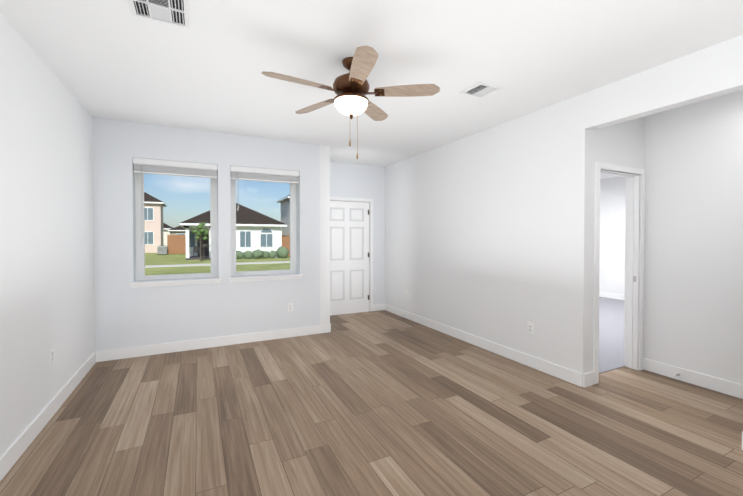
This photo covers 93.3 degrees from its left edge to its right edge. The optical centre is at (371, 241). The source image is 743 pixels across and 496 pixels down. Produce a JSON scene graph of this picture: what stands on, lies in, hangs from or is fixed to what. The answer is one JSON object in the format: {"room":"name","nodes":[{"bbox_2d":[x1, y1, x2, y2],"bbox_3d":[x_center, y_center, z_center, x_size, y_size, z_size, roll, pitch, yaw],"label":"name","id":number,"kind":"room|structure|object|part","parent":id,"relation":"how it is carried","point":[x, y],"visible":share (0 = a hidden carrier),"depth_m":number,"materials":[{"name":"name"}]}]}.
{"room":"empty living room","nodes":[
{"label":"empty living room","id":0,"kind":"room"},
{"bbox_2d":[0,12,94,456],"bbox_3d":[-1.583,0.029,0.688,0.150,2.740,7.750,0,1,-26],"label":"wall","id":1,"kind":"structure","parent":0,"point":[46,241],"depth_m":2.58,"materials":[{"name":"white paint"}]},
{"bbox_2d":[0,351,99,480],"bbox_3d":[-1.476,1.339,0.676,0.015,0.120,7.300,0,1,-26],"label":"baseboard","id":2,"kind":"structure","parent":1,"relation":"attached to","point":[14,451],"depth_m":2.55,"materials":[{"name":"white paint"}]},
{"bbox_2d":[50,348,53,364],"bbox_3d":[-2.525,0.909,2.773,0.010,0.115,0.070,0,1,-26],"label":"electrical outlet","id":3,"kind":"object","parent":1,"relation":"attached to","point":[51,356],"visible":1,"depth_m":2.77,"materials":[{"name":"white plastic"}]},
{"bbox_2d":[92,117,319,350],"bbox_3d":[-1.994,-0.028,4.643,2.634,2.740,0.300,0,1,-26],"label":"wall","id":4,"kind":"structure","parent":0,"point":[126,315],"depth_m":4.35,"materials":[{"name":"white paint"}]},
{"bbox_2d":[129,277,221,287],"bbox_3d":[-2.403,0.501,4.366,0.980,0.063,0.245,0,1,-26],"label":"window sill","id":5,"kind":"structure","parent":4,"relation":"attached to","point":[171,282],"depth_m":4.28,"materials":[{"name":"white paint"}]},
{"bbox_2d":[135,164,217,279],"bbox_3d":[-2.473,-0.259,4.496,0.910,1.455,0.070,0,1,-26],"label":"window","id":6,"kind":"structure","parent":4,"relation":"in","point":[140,257],"depth_m":4.42,"materials":[{"name":"white plastic"}]},
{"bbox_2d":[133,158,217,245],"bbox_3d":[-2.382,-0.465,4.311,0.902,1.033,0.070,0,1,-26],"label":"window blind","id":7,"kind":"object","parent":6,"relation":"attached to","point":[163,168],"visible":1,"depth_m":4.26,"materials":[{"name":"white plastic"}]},
{"bbox_3d":[-2.469,-0.242,4.488,0.770,1.348,0.006,0,1,-26],"label":"glass","id":8,"kind":"part","parent":6,"relation":"part of","materials":[{"name":"clear glass"}]},
{"bbox_2d":[96,324,330,361],"bbox_3d":[-1.838,1.283,4.563,2.769,0.120,0.015,0,1,-26],"label":"baseboard","id":9,"kind":"structure","parent":4,"relation":"attached to","point":[129,352],"depth_m":4.43,"materials":[{"name":"white paint"}]},
{"bbox_2d":[231,171,296,275],"bbox_3d":[-1.524,-0.266,4.968,0.910,1.455,0.070,0,1,-26],"label":"window","id":10,"kind":"structure","parent":4,"relation":"in","point":[292,255],"depth_m":4.98,"materials":[{"name":"white plastic"}]},
{"bbox_3d":[-1.519,-0.249,4.959,0.770,1.348,0.006,0,1,-26],"label":"glass","id":11,"kind":"part","parent":10,"relation":"part of","materials":[{"name":"clear glass"}]},
{"bbox_2d":[231,166,298,210],"bbox_3d":[-1.433,-0.697,4.779,0.902,0.583,0.070,0,1,-26],"label":"window blind","id":12,"kind":"object","parent":10,"relation":"attached to","point":[266,175],"visible":0.92,"depth_m":4.74,"materials":[{"name":"white plastic"}]},
{"bbox_2d":[228,273,302,281],"bbox_3d":[-1.454,0.494,4.838,0.980,0.063,0.245,0,1,-26],"label":"window sill","id":13,"kind":"structure","parent":4,"relation":"attached to","point":[261,277],"depth_m":4.77,"materials":[{"name":"white paint"}]},
{"bbox_2d":[288,303,292,310],"bbox_3d":[-1.135,0.918,4.910,0.070,0.115,0.010,0,1,-26],"label":"electrical outlet","id":14,"kind":"object","parent":4,"relation":"attached to","point":[290,306],"visible":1,"depth_m":4.91,"materials":[{"name":"white plastic"}]},
{"bbox_2d":[320,145,329,324],"bbox_3d":[-0.940,-0.043,5.649,0.150,2.740,1.165,0,1,-26],"label":"wall","id":15,"kind":"structure","parent":0,"point":[324,234],"depth_m":5.13,"materials":[{"name":"white paint"}]},
{"bbox_2d":[330,161,384,304],"bbox_3d":[-0.382,-0.055,6.493,1.601,2.740,0.150,0,1,-26],"label":"wall","id":16,"kind":"structure","parent":0,"point":[348,180],"depth_m":6.62,"materials":[{"name":"white paint"}]},
{"bbox_2d":[330,201,368,314],"bbox_3d":[-0.438,0.291,6.376,0.902,2.036,0.122,0,1,-26],"label":"entry door","id":17,"kind":"structure","parent":16,"relation":"in","point":[349,257],"depth_m":6.41,"materials":[{"name":"white paint"}]},
{"bbox_2d":[330,197,372,315],"bbox_3d":[-0.472,0.259,6.444,1.038,2.114,0.166,0,1,-26],"label":"door frame","id":18,"kind":"structure","parent":16,"relation":"attached to","point":[370,201],"depth_m":6.58,"materials":[{"name":"white paint"}]},
{"bbox_2d":[0,310,742,495],"bbox_3d":[0.642,1.575,2.299,5.550,0.400,8.615,0,1,-26],"label":"floor","id":19,"kind":"structure","parent":0,"point":[380,403],"depth_m":2.59,"materials":[{"name":"wood"}]},
{"bbox_2d":[0,0,742,178],"bbox_3d":[2.514,-1.438,3.186,9.730,0.120,8.615,0,1,-26],"label":"ceiling","id":20,"kind":"structure","parent":0,"point":[112,59],"depth_m":2.58,"materials":[{"name":"white paint"}]},
{"bbox_2d":[127,0,189,28],"bbox_3d":[-1.220,-1.355,2.015,0.310,0.012,0.345,0,1,-26],"label":"ceiling vent","id":21,"kind":"object","parent":20,"relation":"in","point":[174,12],"visible":1,"depth_m":2.06,"materials":[{"name":"white metal"}]},
{"bbox_2d":[261,46,439,158],"bbox_3d":[-0.189,-0.995,2.641,1.239,0.750,1.274,0,1,-26],"label":"ceiling fan","id":22,"kind":"object","parent":20,"relation":"hanging from","point":[351,90],"visible":1,"depth_m":2.59,"materials":[{"name":"brown wood"}]},
{"bbox_3d":[-0.154,-1.015,2.673,0.256,0.098,0.256,0,1,-26],"label":"lamp shade","id":23,"kind":"part","parent":22,"relation":"part of","materials":[{"name":"white glass"}]},
{"bbox_2d":[460,82,501,97],"bbox_3d":[0.990,-1.371,3.186,0.255,0.012,0.255,0,1,-26],"label":"ceiling vent","id":24,"kind":"object","parent":20,"relation":"in","point":[480,89],"visible":1,"depth_m":3.17,"materials":[{"name":"white metal"}]},
{"bbox_2d":[385,35,742,373],"bbox_3d":[2.198,-0.004,2.966,0.120,2.740,8.465,0,1,-26],"label":"wall","id":25,"kind":"structure","parent":0,"point":[488,234],"depth_m":3.89,"materials":[{"name":"white paint"}]},
{"bbox_2d":[384,304,587,386],"bbox_3d":[1.117,1.277,5.007,0.015,0.120,3.880,0,1,-26],"label":"baseboard","id":26,"kind":"structure","parent":25,"relation":"attached to","point":[571,376],"depth_m":4.12,"materials":[{"name":"white paint"}]},
{"bbox_2d":[527,321,532,332],"bbox_3d":[1.718,0.929,3.799,0.010,0.115,0.070,0,1,-26],"label":"electrical outlet","id":27,"kind":"object","parent":25,"relation":"attached to","point":[529,327],"visible":1,"depth_m":3.80,"materials":[{"name":"white plastic"}]},
{"bbox_2d":[599,297,624,373],"bbox_3d":[3.499,1.315,6.203,5.075,0.008,3.630,0,1,-26],"label":"floor","id":28,"kind":"structure","parent":0,"point":[611,333],"depth_m":5.02,"materials":[{"name":"white"}]},
{"bbox_2d":[599,177,625,294],"bbox_3d":[5.831,-0.067,7.326,0.120,2.740,3.600,0,1,-26],"label":"wall","id":29,"kind":"structure","parent":0,"point":[612,230],"depth_m":7.93,"materials":[{"name":"white paint"}]},
{"bbox_2d":[599,292,624,299],"bbox_3d":[5.769,1.243,7.318,0.015,0.120,3.570,0,1,-26],"label":"baseboard","id":30,"kind":"structure","parent":29,"relation":"attached to","point":[602,294],"depth_m":7.94,"materials":[{"name":"white paint"}]},
{"bbox_2d":[591,116,644,371],"bbox_3d":[4.387,-0.027,4.531,5.195,2.740,0.120,0,1,-26],"label":"wall","id":31,"kind":"structure","parent":0,"point":[622,144],"depth_m":3.48,"materials":[{"name":"white paint"}]},
{"bbox_2d":[593,162,644,383],"bbox_3d":[2.464,0.300,3.580,0.828,2.114,0.152,0,1,-26],"label":"door frame","id":32,"kind":"structure","parent":31,"relation":"attached to","point":[634,266],"depth_m":3.69,"materials":[{"name":"white paint"}]},
{"bbox_2d":[643,90,742,384],"bbox_3d":[3.933,0.013,1.754,0.120,2.740,4.450,0,1,-26],"label":"wall","id":33,"kind":"structure","parent":0,"point":[693,273],"depth_m":3.33,"materials":[{"name":"white paint"}]},
{"bbox_2d":[643,358,742,398],"bbox_3d":[3.866,1.324,1.740,0.030,0.120,4.450,0,1,-26],"label":"baseboard","id":34,"kind":"structure","parent":33,"relation":"attached to","point":[734,389],"depth_m":3.33,"materials":[{"name":"white paint"}]},
{"label":"outside","id":35,"kind":"structure","parent":0,"visible":0},
{"bbox_2d":[145,249,289,274],"bbox_3d":[-22.317,1.269,44.537,300.000,0.300,300.000,0,1,-26],"label":"ground","id":36,"kind":"structure","parent":35,"point":[163,259],"depth_m":22.09,"materials":[{"name":"green plant"}]},
{"bbox_2d":[144,192,166,252],"bbox_3d":[-27.319,-2.193,38.372,8.300,6.800,4.200,0,1,-26],"label":"house","id":37,"kind":"structure","parent":36,"relation":"on","point":[153,219],"depth_m":38.19,"materials":[{"name":"beige"}]},
{"bbox_2d":[157,245,167,254],"bbox_3d":[-20.397,0.826,34.261,0.900,0.880,0.900,0,1,-26],"label":"ac unit","id":38,"kind":"object","parent":36,"relation":"on","point":[161,250],"depth_m":33.90,"materials":[{"name":"grey metal"}]},
{"bbox_2d":[163,223,172,245],"bbox_3d":[-35.479,-1.510,56.941,6.300,4.900,10.800,0,1,-26],"label":"house","id":39,"kind":"structure","parent":36,"relation":"on","point":[166,227],"depth_m":53.43,"materials":[{"name":"beige"}]},
{"bbox_2d":[167,226,185,248],"bbox_3d":[-27.744,-1.251,56.322,8.000,4.400,10.800,0,1,-26],"label":"house","id":40,"kind":"structure","parent":36,"relation":"on","point":[179,231],"depth_m":50.65,"materials":[{"name":"beige"}]},
{"bbox_2d":[192,222,208,260],"bbox_3d":[-12.167,0.003,24.976,1.113,2.794,0.853,0,1,-26],"label":"tree","id":41,"kind":"object","parent":36,"relation":"on","point":[201,230],"depth_m":24.92,"materials":[{"name":"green plant"}]},
{"bbox_2d":[145,261,289,267],"bbox_3d":[-10.881,1.434,21.522,240.000,0.030,1.400,0,1,-26],"label":"sidewalk","id":42,"kind":"structure","parent":36,"relation":"on","point":[181,265],"depth_m":21.71,"materials":[{"name":"grey concrete"}]},
{"bbox_2d":[167,235,289,255],"bbox_3d":[-13.298,0.313,32.785,14.024,1.950,1.327,0,1,20],"label":"fence","id":43,"kind":"object","parent":36,"relation":"on","point":[285,242],"depth_m":34.69,"materials":[{"name":"brown wood"}]},
{"bbox_2d":[179,203,287,259],"bbox_3d":[-13.312,-1.167,33.063,7.950,4.900,12.300,0,1,-26],"label":"house","id":44,"kind":"structure","parent":36,"relation":"on","point":[251,220],"depth_m":28.72,"materials":[{"name":"white paint"}]},
{"bbox_2d":[193,243,208,256],"bbox_3d":[-13.015,0.681,27.998,2.150,1.110,0.883,0,1,-26],"label":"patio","id":45,"kind":"structure","parent":44,"relation":"on","point":[196,249],"depth_m":27.77,"materials":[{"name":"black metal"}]},
{"bbox_2d":[236,246,289,258],"bbox_3d":[-8.720,0.937,28.064,4.306,1.114,0.898,0,1,-26],"label":"shrubs","id":46,"kind":"object","parent":36,"relation":"on","point":[258,254],"depth_m":27.96,"materials":[{"name":"green plant"}]},
{"bbox_2d":[277,195,289,235],"bbox_3d":[-4.892,-2.285,37.790,9.450,7.000,5.200,0,1,-26],"label":"house","id":47,"kind":"structure","parent":36,"relation":"on","point":[285,210],"depth_m":35.69,"materials":[{"name":"beige"}]}
]}

